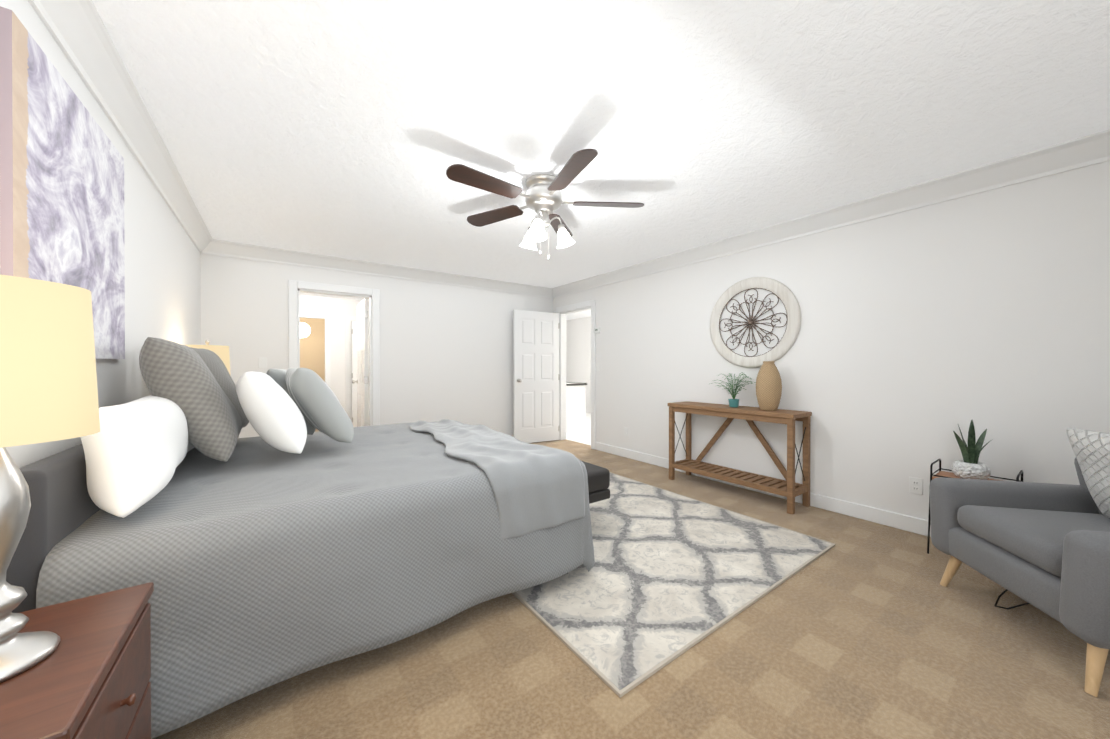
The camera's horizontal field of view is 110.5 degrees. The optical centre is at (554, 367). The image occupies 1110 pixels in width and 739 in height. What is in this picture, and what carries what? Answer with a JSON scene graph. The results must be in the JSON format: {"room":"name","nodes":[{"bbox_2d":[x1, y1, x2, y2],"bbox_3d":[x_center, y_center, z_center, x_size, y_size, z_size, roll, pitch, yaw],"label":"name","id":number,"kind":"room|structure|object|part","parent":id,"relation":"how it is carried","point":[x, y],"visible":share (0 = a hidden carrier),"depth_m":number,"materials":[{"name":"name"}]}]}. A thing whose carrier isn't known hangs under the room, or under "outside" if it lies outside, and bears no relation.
{"room":"bedroom","nodes":[
{"label":"bedroom","id":0,"kind":"room"},
{"bbox_2d":[0,0,200,467],"bbox_3d":[-1.812,-0.042,1.353,0.120,2.440,6.240,0,0,-36],"label":"wall","id":1,"kind":"structure","parent":0,"point":[162,278],"depth_m":2.11,"materials":[{"name":"white paint"}]},
{"bbox_2d":[0,6,124,358],"bbox_3d":[-1.793,-0.516,1.450,0.022,0.968,0.960,0,0,-36],"label":"canvas painting","id":2,"kind":"object","parent":1,"relation":"attached to","point":[61,189],"visible":0.77,"depth_m":1.28,"materials":[{"name":"grey"}]},
{"bbox_2d":[28,0,215,254],"bbox_3d":[-1.721,-1.194,1.414,0.105,0.135,6.000,0,0,-36],"label":"crown molding","id":3,"kind":"structure","parent":1,"relation":"attached to","point":[80,34],"depth_m":1.68,"materials":[{"name":"white wood"}]},
{"bbox_2d":[300,295,361,421],"bbox_3d":[-4.192,-0.062,7.033,2.520,2.440,0.100,0,0,-36],"label":"wall","id":4,"kind":"structure","parent":0,"point":[312,341],"depth_m":7.02,"materials":[{"name":"white paint"}]},
{"bbox_2d":[300,312,330,388],"bbox_3d":[-4.465,0.094,6.763,0.900,2.130,0.020,0,0,-36],"label":"trim","id":5,"kind":"structure","parent":4,"relation":"attached to","point":[326,317],"depth_m":6.98,"materials":[{"name":"white wood"}]},
{"bbox_2d":[346,316,356,419],"bbox_3d":[-3.573,0.091,7.406,0.800,2.130,0.020,0,0,-36],"label":"trim","id":6,"kind":"structure","parent":4,"relation":"attached to","point":[348,318],"depth_m":7.19,"materials":[{"name":"white wood"}]},
{"bbox_2d":[352,321,356,426],"bbox_3d":[-3.484,0.135,7.346,0.706,2.020,0.179,0,0,-36],"label":"door","id":7,"kind":"structure","parent":4,"relation":"in","point":[354,372],"depth_m":7.15,"materials":[{"name":"white wood"}]},
{"bbox_2d":[200,253,552,437],"bbox_3d":[-1.808,-0.055,5.127,4.300,2.440,0.120,0,0,-36],"label":"wall","id":8,"kind":"structure","parent":0,"point":[446,351],"depth_m":5.00,"materials":[{"name":"white paint"}]},
{"bbox_2d":[259,358,266,367],"bbox_3d":[-3.116,-0.052,4.103,0.072,0.115,0.013,0,0,-36],"label":"switch plate","id":9,"kind":"object","parent":8,"relation":"attached to","point":[262,362],"visible":1,"depth_m":4.10,"materials":[{"name":"white plastic"}]},
{"bbox_2d":[288,280,379,425],"bbox_3d":[-2.595,0.099,4.561,0.930,2.135,0.164,0,0,-36],"label":"door frame","id":10,"kind":"structure","parent":8,"relation":"attached to","point":[295,288],"depth_m":4.66,"materials":[{"name":"white wood"}]},
{"bbox_2d":[352,299,367,426],"bbox_3d":[-2.576,0.143,5.138,0.179,2.020,0.746,0,0,-34],"label":"hall door","id":11,"kind":"structure","parent":8,"relation":"in","point":[362,363],"depth_m":5.00,"materials":[{"name":"white wood"}]},
{"bbox_2d":[216,239,551,297],"bbox_3d":[-1.746,-1.208,5.028,4.050,0.135,0.105,0,0,-36],"label":"crown molding","id":12,"kind":"structure","parent":8,"relation":"attached to","point":[223,248],"depth_m":4.63,"materials":[{"name":"white wood"}]},
{"bbox_2d":[513,310,558,442],"bbox_3d":[-0.277,0.140,5.971,0.786,2.020,0.179,0,0,-31],"label":"bathroom door","id":13,"kind":"structure","parent":8,"relation":"in","point":[536,369],"depth_m":5.94,"materials":[{"name":"white wood"}]},
{"bbox_2d":[566,413,590,444],"bbox_3d":[0.630,1.204,7.924,2.680,0.100,5.100,0,0,-36],"label":"floor","id":14,"kind":"structure","parent":0,"point":[583,436],"depth_m":6.69,"materials":[{"name":"tile"}]},
{"bbox_2d":[566,386,584,432],"bbox_3d":[-0.086,0.736,7.530,0.600,0.840,1.400,0,0,-36],"label":"bathroom vanity","id":15,"kind":"object","parent":14,"relation":"on","point":[575,406],"depth_m":7.00,"materials":[{"name":"white"}]},
{"bbox_2d":[566,382,585,385],"bbox_3d":[-0.082,0.296,7.531,0.650,0.040,1.440,0,0,-36],"label":"countertop","id":16,"kind":"structure","parent":15,"relation":"on","point":[567,383],"depth_m":7.02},
{"bbox_2d":[566,316,590,412],"bbox_3d":[1.705,-0.068,8.633,0.100,2.440,5.200,0,0,-36],"label":"wall","id":17,"kind":"structure","parent":0,"point":[578,349],"depth_m":9.98,"materials":[{"name":"white paint"}]},
{"bbox_2d":[92,0,1109,319],"bbox_3d":[-0.344,-1.326,5.383,7.220,0.100,11.070,0,0,-36],"label":"ceiling","id":18,"kind":"structure","parent":0,"point":[348,128],"depth_m":1.87,"materials":[{"name":"white paint"}]},
{"bbox_2d":[446,149,643,258],"bbox_3d":[-0.107,-1.006,2.598,1.300,0.520,1.332,0,0,-36],"label":"ceiling fan","id":19,"kind":"object","parent":18,"relation":"hanging from","point":[542,195],"visible":1,"depth_m":2.53,"materials":[{"name":"brown wood"}]},
{"bbox_2d":[153,439,1109,738],"bbox_3d":[-0.019,1.224,2.649,4.540,0.100,6.240,0,0,-36],"label":"floor carpet","id":20,"kind":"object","parent":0,"point":[863,629],"visible":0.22,"depth_m":1.48,"materials":[{"name":"beige carpet"}]},
{"bbox_2d":[0,582,153,738],"bbox_3d":[-1.063,0.881,0.743,0.353,0.600,0.530,0,0,-36],"label":"nightstand","id":21,"kind":"object","parent":20,"relation":"on","point":[89,677],"visible":1,"depth_m":0.80,"materials":[{"name":"brown wood"}]},
{"bbox_2d":[0,275,99,682],"bbox_3d":[-1.060,0.184,0.688,0.288,0.792,0.408,0,0,-36],"label":"table lamp","id":22,"kind":"object","parent":21,"relation":"on","point":[48,385],"visible":1,"depth_m":0.74,"materials":[{"name":"beige fabric"}]},
{"bbox_3d":[-1.094,-0.013,0.742,0.280,0.305,0.280,0,0,-36],"label":"lamp shade","id":23,"kind":"part","parent":22,"relation":"part of","materials":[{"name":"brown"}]},
{"bbox_2d":[512,472,834,697],"bbox_3d":[0.137,1.165,3.211,1.994,0.012,3.094,0,0,-36],"label":"rug","id":24,"kind":"object","parent":20,"relation":"on","point":[667,578],"visible":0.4,"depth_m":2.12,"materials":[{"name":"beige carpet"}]},
{"bbox_2d":[6,337,594,738],"bbox_3d":[-1.190,0.514,2.407,2.089,1.294,2.133,0,0,-36],"label":"bed","id":25,"kind":"object","parent":24,"relation":"on","point":[288,542],"visible":0.96,"depth_m":1.47,"materials":[{"name":"grey fabric"}]},
{"bbox_2d":[81,395,187,517],"bbox_3d":[-1.605,0.290,1.502,0.220,0.370,0.900,-10,6,-37],"label":"pillow","id":26,"kind":"object","parent":25,"relation":"on","point":[139,445],"depth_m":1.24,"materials":[{"name":"fabric"}]},
{"bbox_2d":[187,441,194,451],"bbox_3d":[-2.184,0.287,2.306,0.201,0.370,0.900,-10,6,-33],"label":"pillow","id":27,"kind":"object","parent":25,"relation":"on","point":[190,446],"depth_m":2.03,"materials":[{"name":"fabric"}]},
{"bbox_2d":[236,371,306,453],"bbox_3d":[-1.528,0.231,2.076,0.213,0.500,0.500,-34,21,-33],"label":"pillow","id":28,"kind":"object","parent":25,"relation":"on","point":[277,417],"depth_m":1.92,"materials":[{"name":"fabric"}]},
{"bbox_2d":[410,419,584,538],"bbox_3d":[-0.564,0.631,2.618,0.597,0.373,1.718,0,0,-36],"label":"throw blanket","id":29,"kind":"object","parent":25,"relation":"on","point":[527,490],"depth_m":2.00,"materials":[{"name":"grey fabric"}]},
{"bbox_2d":[582,461,609,503],"bbox_3d":[-0.118,0.940,3.162,0.390,0.436,1.260,0,0,-36],"label":"bench","id":30,"kind":"object","parent":24,"relation":"on","point":[598,481],"visible":0.17,"depth_m":2.71,"materials":[{"name":"grey"}]},
{"bbox_2d":[667,401,811,514],"bbox_3d":[1.675,0.770,3.646,0.345,0.800,1.220,0,0,-36],"label":"console table","id":31,"kind":"object","parent":20,"relation":"on","point":[789,488],"visible":1,"depth_m":3.46,"materials":[{"name":"brown wood"}]},
{"bbox_2d":[711,372,755,407],"bbox_3d":[1.678,0.205,3.630,0.406,0.328,0.418,0,0,-36],"label":"potted plant","id":32,"kind":"object","parent":31,"relation":"on","point":[733,402],"visible":1,"depth_m":3.59,"materials":[{"name":"teal plant"}]},
{"bbox_2d":[756,361,781,410],"bbox_3d":[1.867,0.157,3.364,0.202,0.427,0.202,0,0,-36],"label":"vase","id":33,"kind":"object","parent":31,"relation":"on","point":[768,387],"visible":1,"depth_m":3.30,"materials":[{"name":"beige ceramic"}]},
{"bbox_2d":[927,459,1022,553],"bbox_3d":[2.586,0.891,2.369,0.299,0.568,0.379,0,0,-36],"label":"side table","id":34,"kind":"object","parent":20,"relation":"on","point":[944,474],"visible":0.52,"depth_m":2.43,"materials":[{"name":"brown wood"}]},
{"bbox_2d":[951,420,992,479],"bbox_3d":[2.577,0.506,2.380,0.170,0.365,0.179,0,0,-36],"label":"potted plant","id":35,"kind":"object","parent":34,"relation":"on","point":[969,466],"visible":0.92,"depth_m":2.36,"materials":[{"name":"white ceramic"}]},
{"bbox_2d":[929,427,1109,696],"bbox_3d":[2.375,0.730,1.649,0.825,0.904,0.855,0,0,13],"label":"armchair","id":36,"kind":"object","parent":20,"relation":"on","point":[1044,547],"visible":1,"depth_m":1.70,"materials":[{"name":"grey fabric"}]},
{"bbox_2d":[957,505,1109,576],"bbox_3d":[2.290,0.759,1.669,0.600,0.130,0.530,0,0,13],"label":"seat cushion","id":37,"kind":"object","parent":36,"relation":"on","point":[1031,537],"depth_m":1.73,"materials":[{"name":"grey fabric"}]},
{"bbox_2d":[1066,427,1109,517],"bbox_3d":[2.446,0.483,1.570,0.183,0.470,0.470,-22,-2,5],"label":"knit pillow","id":38,"kind":"object","parent":36,"relation":"on","point":[1091,449],"depth_m":1.69,"materials":[{"name":"grey fabric"}]},
{"bbox_3d":[-2.706,0.872,3.022,0.353,0.600,0.530,0,0,-36],"label":"nightstand","id":39,"kind":"object","parent":20,"relation":"on","visible":0},
{"bbox_2d":[186,340,230,375],"bbox_3d":[-2.714,0.175,3.008,0.280,0.792,0.280,0,0,-36],"label":"table lamp","id":40,"kind":"object","parent":39,"relation":"on","point":[221,352],"visible":0.21,"depth_m":2.98,"materials":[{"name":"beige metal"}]},
{"bbox_2d":[553,161,1109,519],"bbox_3d":[1.774,-0.051,3.937,0.120,2.440,6.240,0,0,-36],"label":"wall","id":41,"kind":"structure","parent":0,"point":[924,332],"depth_m":2.81,"materials":[{"name":"white paint"}]},
{"bbox_2d":[556,300,595,448],"bbox_3d":[0.344,0.094,5.902,0.142,2.135,0.950,0,0,-36],"label":"door frame","id":42,"kind":"structure","parent":41,"relation":"attached to","point":[562,311],"depth_m":6.04,"materials":[{"name":"white wood"}]},
{"bbox_2d":[594,328,599,333],"bbox_3d":[0.592,-0.526,5.450,0.026,0.075,0.110,0,0,-36],"label":"switch","id":43,"kind":"object","parent":41,"relation":"attached to","point":[596,330],"visible":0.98,"depth_m":5.44,"materials":[{"name":"white plastic"}]},
{"bbox_2d":[710,277,800,367],"bbox_3d":[1.866,-0.430,3.669,0.041,0.860,0.860,0,0,-36],"label":"wall decor","id":44,"kind":"object","parent":41,"relation":"attached to","point":[784,294],"visible":0.98,"depth_m":3.62,"materials":[{"name":"white wood"}]},
{"bbox_2d":[595,442,930,536],"bbox_3d":[2.026,1.116,3.475,0.016,0.110,4.950,0,0,-36],"label":"baseboard","id":45,"kind":"structure","parent":41,"relation":"attached to","point":[894,520],"depth_m":3.10,"materials":[{"name":"white wood"}]},
{"bbox_2d":[552,129,1109,297],"bbox_3d":[1.683,-1.203,3.867,0.105,0.135,6.000,0,0,-36],"label":"crown molding","id":46,"kind":"structure","parent":41,"relation":"attached to","point":[1092,149],"depth_m":2.77,"materials":[{"name":"white wood"}]},
{"bbox_2d":[909,477,922,494],"bbox_3d":[2.563,0.838,2.734,0.010,0.115,0.072,0,0,-36],"label":"electrical outlet plate","id":47,"kind":"object","parent":41,"relation":"attached to","point":[915,485],"visible":1,"depth_m":2.73,"materials":[{"name":"white plastic"}]}
]}

